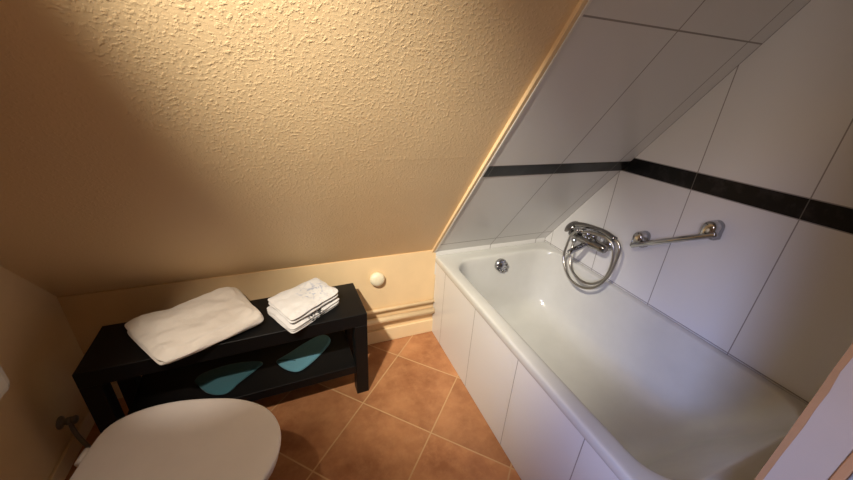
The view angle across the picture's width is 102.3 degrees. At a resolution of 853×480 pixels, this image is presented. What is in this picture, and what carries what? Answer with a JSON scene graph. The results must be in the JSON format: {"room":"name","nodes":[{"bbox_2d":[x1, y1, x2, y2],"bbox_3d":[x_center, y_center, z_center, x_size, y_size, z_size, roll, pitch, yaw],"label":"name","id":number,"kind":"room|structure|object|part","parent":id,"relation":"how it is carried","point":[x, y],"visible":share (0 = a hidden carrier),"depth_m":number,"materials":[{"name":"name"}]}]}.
{"room":"bathroom","nodes":[
{"label":"bathroom","id":0,"kind":"room"},
{"bbox_2d":[0,266,87,479],"bbox_3d":[-0.985,0.190,-0.032,0.100,2.360,2.820,-6,26,-21],"label":"wall","id":1,"kind":"structure","parent":0,"point":[40,352],"depth_m":1.19,"materials":[{"name":"beige paint"}]},
{"bbox_2d":[48,409,94,479],"bbox_3d":[-1.014,1.201,0.511,0.012,0.070,2.500,-6,26,-21],"label":"baseboard","id":2,"kind":"structure","parent":1,"relation":"attached to","point":[64,464],"depth_m":1.31,"materials":[{"name":"beige paint"}]},
{"bbox_2d":[56,415,90,447],"bbox_3d":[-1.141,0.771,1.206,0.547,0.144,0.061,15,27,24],"label":"angle valve","id":3,"kind":"object","parent":1,"relation":"attached to","point":[61,421],"visible":0.68,"depth_m":1.30,"materials":[{"name":"grey metal"}]},
{"bbox_3d":[-1.330,0.679,1.300,0.016,0.031,0.031,-6,26,-21],"label":"handle","id":4,"kind":"part","parent":3,"relation":"part of","materials":[{"name":"grey metal"}]},
{"bbox_2d":[57,250,435,382],"bbox_3d":[-0.379,0.333,1.916,2.563,0.555,0.100,-6,26,-21],"label":"wall","id":5,"kind":"structure","parent":0,"point":[409,277],"depth_m":1.65,"materials":[{"name":"beige paint"}]},
{"bbox_2d":[111,319,432,398],"bbox_3d":[-0.708,0.607,1.837,1.613,0.088,0.014,-6,26,-21],"label":"baseboard","id":6,"kind":"structure","parent":5,"relation":"attached to","point":[390,333],"depth_m":2.03,"materials":[{"name":"beige paint"}]},
{"bbox_2d":[370,272,384,285],"bbox_3d":[-0.261,0.211,1.827,0.080,0.080,0.037,-6,26,-21],"label":"wall cap","id":7,"kind":"object","parent":5,"relation":"attached to","point":[376,278],"visible":1,"depth_m":1.81,"materials":[{"name":"beige plastic"}]},
{"bbox_2d":[366,299,434,314],"bbox_3d":[-0.699,0.442,1.755,1.593,0.021,0.026,-6,26,-21],"label":"pipe","id":8,"kind":"object","parent":5,"relation":"attached to","point":[430,300],"visible":0.06,"depth_m":1.95,"materials":[{"name":"beige paint"}]},
{"bbox_2d":[367,307,434,325],"bbox_3d":[-0.699,0.502,1.775,1.593,0.036,0.041,-6,26,-21],"label":"pipe","id":9,"kind":"object","parent":5,"relation":"attached to","point":[400,316],"visible":0.03,"depth_m":1.97,"materials":[{"name":"beige paint"}]},
{"bbox_2d":[434,238,544,273],"bbox_3d":[0.400,0.087,2.073,0.752,0.155,0.003,-6,26,-21],"label":"wall tile strip","id":10,"kind":"object","parent":5,"relation":"attached to","point":[475,248],"visible":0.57,"depth_m":2.03,"materials":[{"name":"white tile"}]},
{"bbox_2d":[432,0,591,252],"bbox_3d":[0.327,-0.480,0.974,0.014,1.848,1.396,-6,26,-21],"label":"trim","id":11,"kind":"structure","parent":5,"relation":"attached to","point":[581,4],"depth_m":1.06,"materials":[{"name":"beige paint"}]},
{"bbox_2d":[0,0,578,296],"bbox_3d":[-0.060,-0.500,0.817,2.563,1.990,1.529,-6,26,-21],"label":"ceiling","id":12,"kind":"structure","parent":0,"point":[143,142],"depth_m":0.90,"materials":[{"name":"paint"}]},
{"bbox_2d":[437,0,810,250],"bbox_3d":[0.691,-0.523,1.112,0.754,1.849,1.397,-6,26,-21],"label":"tiles","id":13,"kind":"structure","parent":12,"relation":"attached to","point":[628,70],"depth_m":1.15,"materials":[{"name":"white tile"}]},
{"bbox_2d":[483,162,629,176],"bbox_3d":[0.580,-0.307,1.473,0.753,0.051,0.040,-6,26,-21],"label":"trim","id":14,"kind":"structure","parent":13,"relation":"attached to","point":[607,166],"depth_m":1.45,"materials":[{"name":"black tile"}]},
{"bbox_2d":[65,331,520,479],"bbox_3d":[0.098,1.169,0.904,2.563,0.080,2.820,-6,26,-21],"label":"floor","id":15,"kind":"structure","parent":0,"point":[417,419],"depth_m":1.52,"materials":[{"name":"tile"}]},
{"bbox_2d":[0,366,280,479],"bbox_3d":[-0.800,0.536,0.859,0.793,1.015,0.455,-6,26,-21],"label":"toilet","id":16,"kind":"object","parent":15,"relation":"on","point":[212,438],"visible":1,"depth_m":0.95,"materials":[{"name":"white ceramic"}]},
{"bbox_3d":[-0.658,0.596,0.923,0.502,0.026,0.430,-3,25,-14],"label":"lid","id":17,"kind":"part","parent":16,"relation":"part of","materials":[{"name":"white plastic"}]},
{"bbox_3d":[-0.660,0.620,0.934,0.492,0.022,0.421,-3,25,-14],"label":"seat","id":18,"kind":"part","parent":16,"relation":"part of","materials":[{"name":"white plastic"}]},
{"bbox_2d":[72,283,368,432],"bbox_3d":[-0.779,0.537,1.526,0.985,0.465,0.282,-8,27,-23],"label":"bench","id":19,"kind":"object","parent":15,"relation":"on","point":[113,355],"visible":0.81,"depth_m":1.44,"materials":[{"name":"black wood"}]},
{"bbox_3d":[-1.159,0.669,1.266,0.057,0.400,0.057,-8,27,-23],"label":"leg","id":20,"kind":"part","parent":19,"relation":"part of","materials":[{"name":"black wood"}]},
{"bbox_3d":[-1.244,0.585,1.440,0.057,0.400,0.057,-8,27,-23],"label":"leg","id":21,"kind":"part","parent":19,"relation":"part of","materials":[{"name":"black wood"}]},
{"bbox_2d":[124,287,263,364],"bbox_3d":[-0.893,0.315,1.342,0.313,0.078,0.402,23,31,37],"label":"bath towel","id":22,"kind":"object","parent":19,"relation":"on","point":[188,328],"visible":1,"depth_m":1.29,"materials":[{"name":"white fabric"}]},
{"bbox_2d":[195,361,262,394],"bbox_3d":[-0.858,0.598,1.491,0.265,0.018,0.169,-6,26,-21],"label":"folded cloth","id":23,"kind":"object","parent":19,"relation":"on","point":[222,380],"visible":1,"depth_m":1.49,"materials":[{"name":"teal fabric"}]},
{"bbox_2d":[127,330,355,414],"bbox_3d":[-0.784,0.606,1.559,0.870,0.045,0.278,-8,27,-23],"label":"shelf","id":24,"kind":"object","parent":19,"relation":"attached to","point":[270,379],"depth_m":1.52,"materials":[{"name":"black wood"}]},
{"bbox_2d":[267,297,338,332],"bbox_3d":[-0.527,0.288,1.494,0.213,0.039,0.262,20,29,33],"label":"hand towel","id":25,"kind":"object","parent":19,"relation":"on","point":[297,326],"visible":0.4,"depth_m":1.42,"materials":[{"name":"white fabric"}]},
{"bbox_2d":[268,278,337,322],"bbox_3d":[-0.525,0.248,1.483,0.206,0.039,0.261,20,29,33],"label":"hand towel","id":26,"kind":"object","parent":25,"relation":"on","point":[294,304],"visible":1,"depth_m":1.45,"materials":[{"name":"white fabric"}]},
{"bbox_2d":[276,335,330,371],"bbox_3d":[-0.566,0.538,1.654,0.136,0.022,0.267,19,29,31],"label":"folded cloth","id":27,"kind":"object","parent":19,"relation":"on","point":[300,358],"visible":0.98,"depth_m":1.63,"materials":[{"name":"teal fabric"}]},
{"bbox_3d":[-0.397,0.470,1.800,0.057,0.400,0.057,-8,27,-23],"label":"leg","id":28,"kind":"part","parent":19,"relation":"part of","materials":[{"name":"black wood"}]},
{"bbox_3d":[-0.311,0.554,1.627,0.057,0.400,0.057,-8,27,-23],"label":"leg","id":29,"kind":"part","parent":19,"relation":"part of","materials":[{"name":"black wood"}]},
{"bbox_2d":[432,242,806,479],"bbox_3d":[0.641,0.566,1.563,0.759,0.525,1.412,-6,26,-21],"label":"bathtub","id":30,"kind":"object","parent":15,"relation":"on","point":[572,382],"visible":0.95,"depth_m":1.44,"materials":[{"name":"white ceramic"}]},
{"bbox_3d":[0.308,0.623,1.446,0.020,0.484,1.412,-6,26,-21],"label":"panel","id":31,"kind":"part","parent":30,"relation":"part of","materials":[{"name":"white tile"}]},
{"bbox_2d":[545,0,852,404],"bbox_3d":[1.307,-0.071,0.832,0.100,2.360,2.820,-6,26,-21],"label":"wall","id":32,"kind":"structure","parent":0,"point":[774,294],"depth_m":1.16,"materials":[{"name":"white tile"}]},
{"bbox_2d":[567,228,613,254],"bbox_3d":[0.812,0.001,1.766,0.178,0.150,0.238,-6,26,-21],"label":"mixer","id":33,"kind":"object","parent":32,"relation":"attached to","point":[589,240],"visible":0.87,"depth_m":1.74,"materials":[{"name":"silver metal"}]},
{"bbox_3d":[0.781,0.039,1.776,0.118,0.070,0.028,-6,26,-21],"label":"spout","id":34,"kind":"part","parent":33,"relation":"part of","materials":[{"name":"silver metal"}]},
{"bbox_3d":[0.784,-0.045,1.732,0.094,0.041,0.025,-9,27,-25],"label":"lever","id":35,"kind":"part","parent":33,"relation":"part of","materials":[{"name":"silver metal"}]},
{"bbox_2d":[562,221,620,289],"bbox_3d":[0.806,0.076,1.753,0.077,0.329,0.353,-4,25,-15],"label":"shower","id":36,"kind":"object","parent":33,"relation":"attached to","point":[609,237],"visible":0.98,"depth_m":1.70,"materials":[{"name":"silver metal"}]},
{"bbox_3d":[0.826,-0.046,1.693,0.033,0.056,0.252,-6,26,-21],"label":"handle","id":37,"kind":"part","parent":36,"relation":"part of","materials":[{"name":"silver metal"}]},
{"bbox_2d":[630,220,724,247],"bbox_3d":[1.010,-0.014,1.406,0.061,0.228,0.309,-6,26,-21],"label":"grab rail","id":38,"kind":"object","parent":32,"relation":"attached to","point":[713,229],"visible":1,"depth_m":1.33,"materials":[{"name":"silver metal"}]},
{"bbox_2d":[622,158,852,233],"bbox_3d":[1.115,-0.152,1.178,0.006,0.065,1.046,-6,26,-21],"label":"trim","id":39,"kind":"structure","parent":32,"relation":"attached to","point":[837,217],"depth_m":1.17,"materials":[{"name":"black tile"}]},
{"bbox_2d":[763,358,852,479],"bbox_3d":[0.983,0.032,0.565,0.712,2.360,0.062,-6,26,-21],"label":"wall partition","id":40,"kind":"structure","parent":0,"point":[825,442],"depth_m":0.55,"materials":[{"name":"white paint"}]},
{"bbox_2d":[754,343,852,479],"bbox_3d":[0.642,0.059,0.464,0.004,2.360,0.012,-6,26,-21],"label":"trim","id":41,"kind":"structure","parent":40,"relation":"attached to","point":[829,382],"depth_m":0.57,"materials":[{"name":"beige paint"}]},
{"bbox_2d":[829,452,852,479],"bbox_3d":[0.672,0.084,0.412,0.024,2.360,0.012,-6,26,-21],"label":"trim","id":42,"kind":"structure","parent":40,"relation":"attached to","point":[845,470],"depth_m":0.53,"materials":[{"name":"beige wood"}]}
]}

